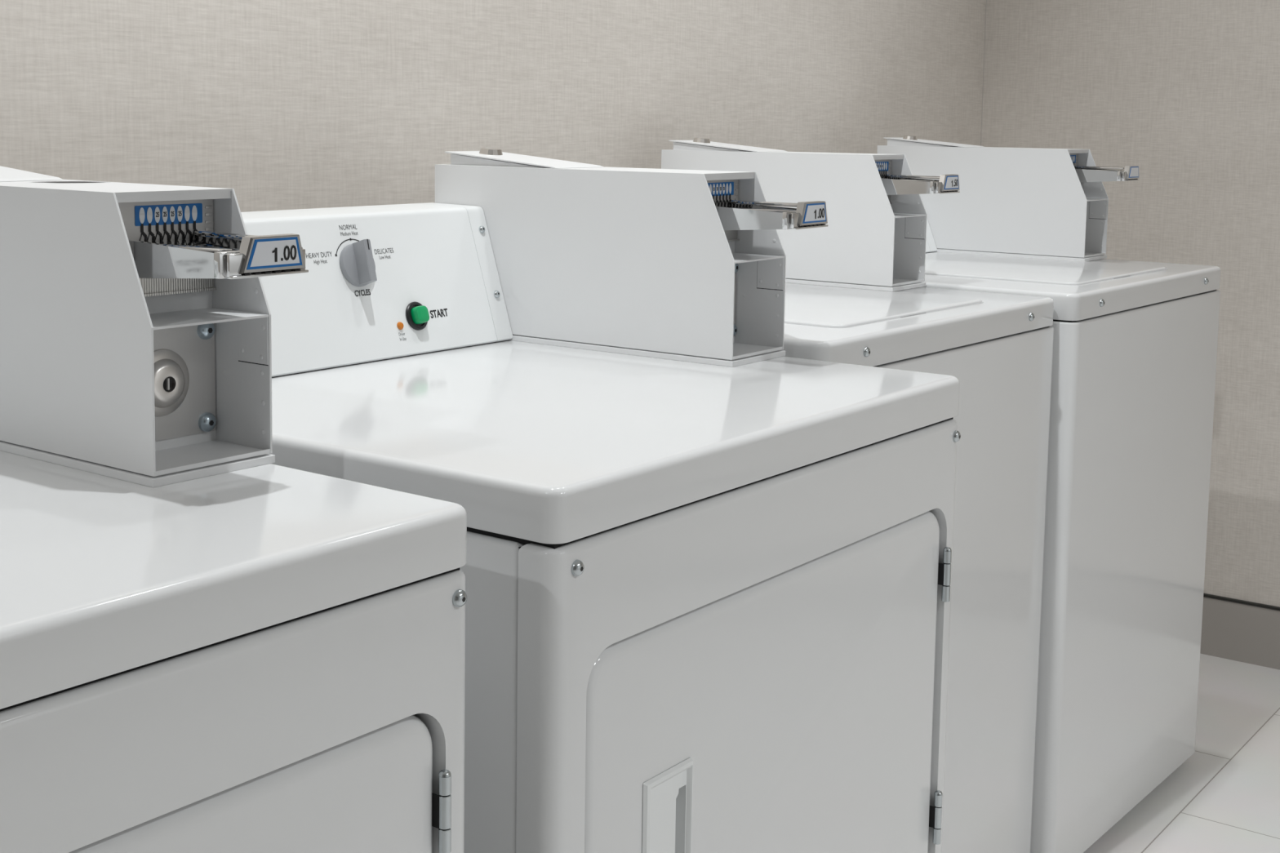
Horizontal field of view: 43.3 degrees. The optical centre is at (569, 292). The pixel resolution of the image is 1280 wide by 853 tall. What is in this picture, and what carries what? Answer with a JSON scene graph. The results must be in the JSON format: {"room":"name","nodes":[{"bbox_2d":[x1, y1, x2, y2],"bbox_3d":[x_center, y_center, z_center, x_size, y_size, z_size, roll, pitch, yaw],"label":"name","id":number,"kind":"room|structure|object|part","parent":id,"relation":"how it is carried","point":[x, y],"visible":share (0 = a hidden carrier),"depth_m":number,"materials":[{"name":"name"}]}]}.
{"room":"laundry","nodes":[
{"label":"laundry","id":0,"kind":"room"},
{"bbox_2d":[0,0,986,212],"bbox_3d":[-0.699,-0.317,1.766,0.100,2.600,5.560,5,8,38],"label":"wall","id":1,"kind":"structure","parent":0,"point":[282,104],"depth_m":2.33,"materials":[{"name":"beige paint"}]},
{"bbox_2d":[981,0,1279,607],"bbox_3d":[2.553,-0.381,2.692,3.892,2.600,0.100,5,8,38],"label":"wall","id":2,"kind":"structure","parent":0,"point":[1186,93],"depth_m":3.56,"materials":[{"name":"beige paint"}]},
{"bbox_2d":[980,0,986,146],"bbox_3d":[0.988,-0.587,3.831,0.002,2.469,0.002,5,8,38],"label":"trim","id":3,"kind":"structure","parent":2,"relation":"attached to","point":[986,0],"depth_m":3.84,"materials":[{"name":"grey"}]},
{"bbox_2d":[1200,597,1279,670],"bbox_3d":[2.506,0.851,2.781,3.892,0.131,0.008,5,8,38],"label":"baseboard","id":4,"kind":"structure","parent":2,"relation":"attached to","point":[1237,632],"depth_m":3.56,"materials":[{"name":"grey tile"}]},
{"bbox_2d":[1203,593,1279,611],"bbox_3d":[2.510,0.783,2.771,3.884,0.006,0.010,5,8,38],"label":"trim","id":5,"kind":"structure","parent":2,"relation":"attached to","point":[1205,595],"depth_m":3.56,"materials":[{"name":"grey metal"}]},
{"bbox_2d":[1083,653,1279,852],"bbox_3d":[0.861,1.174,0.693,4.092,0.100,5.560,5,8,38],"label":"floor","id":6,"kind":"structure","parent":0,"point":[1224,797],"depth_m":2.90,"materials":[{"name":"tile"}]},
{"bbox_2d":[0,165,466,852],"bbox_3d":[-0.565,0.488,1.100,0.722,1.148,0.705,6,8,38],"label":"dryer","id":7,"kind":"object","parent":6,"relation":"on","point":[208,644],"visible":1,"depth_m":1.06,"materials":[{"name":"white metal"}]},
{"bbox_3d":[-0.532,-0.107,1.393,0.179,0.017,0.094,6,8,38],"label":"service lid","id":8,"kind":"part","parent":7,"relation":"part of","materials":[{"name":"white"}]},
{"bbox_3d":[-0.393,0.120,1.303,0.332,0.008,0.114,6,8,38],"label":"plate","id":9,"kind":"part","parent":7,"relation":"part of","materials":[{"name":"white metal"}]},
{"bbox_3d":[-0.308,0.070,1.231,0.003,0.009,0.002,6,8,38],"label":"key blade","id":10,"kind":"part","parent":7,"relation":"part of","materials":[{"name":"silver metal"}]},
{"bbox_3d":[-0.315,0.066,1.236,0.002,0.096,0.106,6,8,38],"label":"vault plate","id":11,"kind":"part","parent":7,"relation":"part of","materials":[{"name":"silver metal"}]},
{"bbox_3d":[-0.304,0.632,0.905,0.036,0.832,0.702,6,8,38],"label":"panel","id":12,"kind":"part","parent":7,"relation":"part of","materials":[{"name":"white metal"}]},
{"bbox_3d":[-0.564,0.168,1.068,0.715,0.042,0.703,6,8,38],"label":"panel","id":13,"kind":"part","parent":7,"relation":"part of","materials":[{"name":"white metal"}]},
{"bbox_3d":[-0.300,0.556,0.900,0.031,0.497,0.627,6,8,38],"label":"door","id":14,"kind":"part","parent":7,"relation":"part of","materials":[{"name":"white metal"}]},
{"bbox_3d":[-0.219,-0.026,1.149,0.016,0.029,0.078,6,8,38],"label":"slide pull","id":15,"kind":"part","parent":7,"relation":"part of","materials":[{"name":"silver metal"}]},
{"bbox_2d":[240,147,960,852],"bbox_3d":[-0.076,0.429,1.698,0.722,1.145,0.703,5,8,38],"label":"dryer","id":16,"kind":"object","parent":6,"relation":"on","point":[707,571],"visible":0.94,"depth_m":1.52,"materials":[{"name":"white metal"}]},
{"bbox_3d":[-0.228,-0.033,1.776,0.024,0.049,0.049,-17,-10,38],"label":"cycle knob","id":17,"kind":"part","parent":16,"relation":"part of","materials":[{"name":"grey plastic"}]},
{"bbox_2d":[396,321,404,329],"bbox_3d":[-0.190,0.038,1.813,0.003,0.009,0.009,-17,-6,38],"label":"indicator light","id":18,"kind":"object","parent":16,"relation":"on","point":[400,325],"depth_m":1.81,"materials":[{"name":"orange plastic"}]},
{"bbox_3d":[-0.057,-0.165,1.998,0.179,0.017,0.094,5,8,38],"label":"service lid","id":19,"kind":"part","parent":16,"relation":"part of","materials":[{"name":"white metal"}]},
{"bbox_3d":[-0.076,0.111,1.666,0.715,0.042,0.703,5,8,38],"label":"panel","id":20,"kind":"part","parent":16,"relation":"part of","materials":[{"name":"white metal"}]},
{"bbox_3d":[0.083,0.062,1.911,0.332,0.008,0.114,5,8,38],"label":"plate","id":21,"kind":"part","parent":16,"relation":"part of","materials":[{"name":"white metal"}]},
{"bbox_3d":[0.070,0.466,1.335,0.030,0.151,0.069,5,8,38],"label":"door handle","id":22,"kind":"part","parent":16,"relation":"part of","materials":[{"name":"white plastic"}]},
{"bbox_3d":[0.162,0.008,1.844,0.002,0.096,0.106,5,8,38],"label":"vault plate","id":23,"kind":"part","parent":16,"relation":"part of","materials":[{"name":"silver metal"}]},
{"bbox_3d":[0.187,0.575,1.506,0.036,0.832,0.702,5,8,38],"label":"panel","id":24,"kind":"part","parent":16,"relation":"part of","materials":[{"name":"white metal"}]},
{"bbox_3d":[0.191,0.499,1.502,0.031,0.497,0.627,5,8,38],"label":"door","id":25,"kind":"part","parent":16,"relation":"part of","materials":[{"name":"white metal"}]},
{"bbox_3d":[0.259,-0.085,1.758,0.016,0.029,0.078,5,8,38],"label":"slide pull","id":26,"kind":"part","parent":16,"relation":"part of","materials":[{"name":"silver metal"}]},
{"bbox_2d":[661,137,1053,852],"bbox_3d":[0.241,0.357,2.361,0.685,1.156,0.699,6,8,38],"label":"washer","id":27,"kind":"object","parent":6,"relation":"on","point":[855,294],"visible":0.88,"depth_m":2.31,"materials":[{"name":"white metal"}]},
{"bbox_3d":[0.262,-0.242,2.666,0.175,0.016,0.092,6,8,38],"label":"service lid","id":28,"kind":"part","parent":27,"relation":"part of","materials":[{"name":"white metal"}]},
{"bbox_3d":[0.397,-0.021,2.578,0.324,0.008,0.112,6,8,38],"label":"plate","id":29,"kind":"part","parent":27,"relation":"part of","materials":[{"name":"white metal"}]},
{"bbox_3d":[0.293,0.012,2.283,0.442,0.006,0.426,6,8,38],"label":"lid","id":30,"kind":"part","parent":27,"relation":"part of","materials":[{"name":"white metal"}]},
{"bbox_3d":[0.568,-0.164,2.428,0.016,0.028,0.076,6,8,38],"label":"slide pull","id":31,"kind":"part","parent":27,"relation":"part of","materials":[{"name":"silver metal"}]},
{"bbox_2d":[877,135,1220,852],"bbox_3d":[0.699,0.303,2.890,0.685,1.159,0.699,6,8,39],"label":"washer","id":32,"kind":"object","parent":6,"relation":"on","point":[1135,356],"visible":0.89,"depth_m":2.67,"materials":[{"name":"white metal"}]},
{"bbox_3d":[0.723,-0.298,3.194,0.175,0.016,0.092,6,8,39],"label":"service lid","id":33,"kind":"part","parent":32,"relation":"part of","materials":[{"name":"white metal"}]},
{"bbox_3d":[0.857,-0.076,3.105,0.324,0.008,0.112,6,8,39],"label":"plate","id":34,"kind":"part","parent":32,"relation":"part of","materials":[{"name":"white metal"}]},
{"bbox_3d":[0.751,-0.043,2.811,0.442,0.006,0.426,6,8,39],"label":"lid","id":35,"kind":"part","parent":32,"relation":"part of","materials":[{"name":"white metal"}]},
{"bbox_3d":[1.027,-0.219,2.954,0.016,0.028,0.076,6,8,39],"label":"slide pull","id":36,"kind":"part","parent":32,"relation":"part of","materials":[{"name":"silver metal"}]}
]}

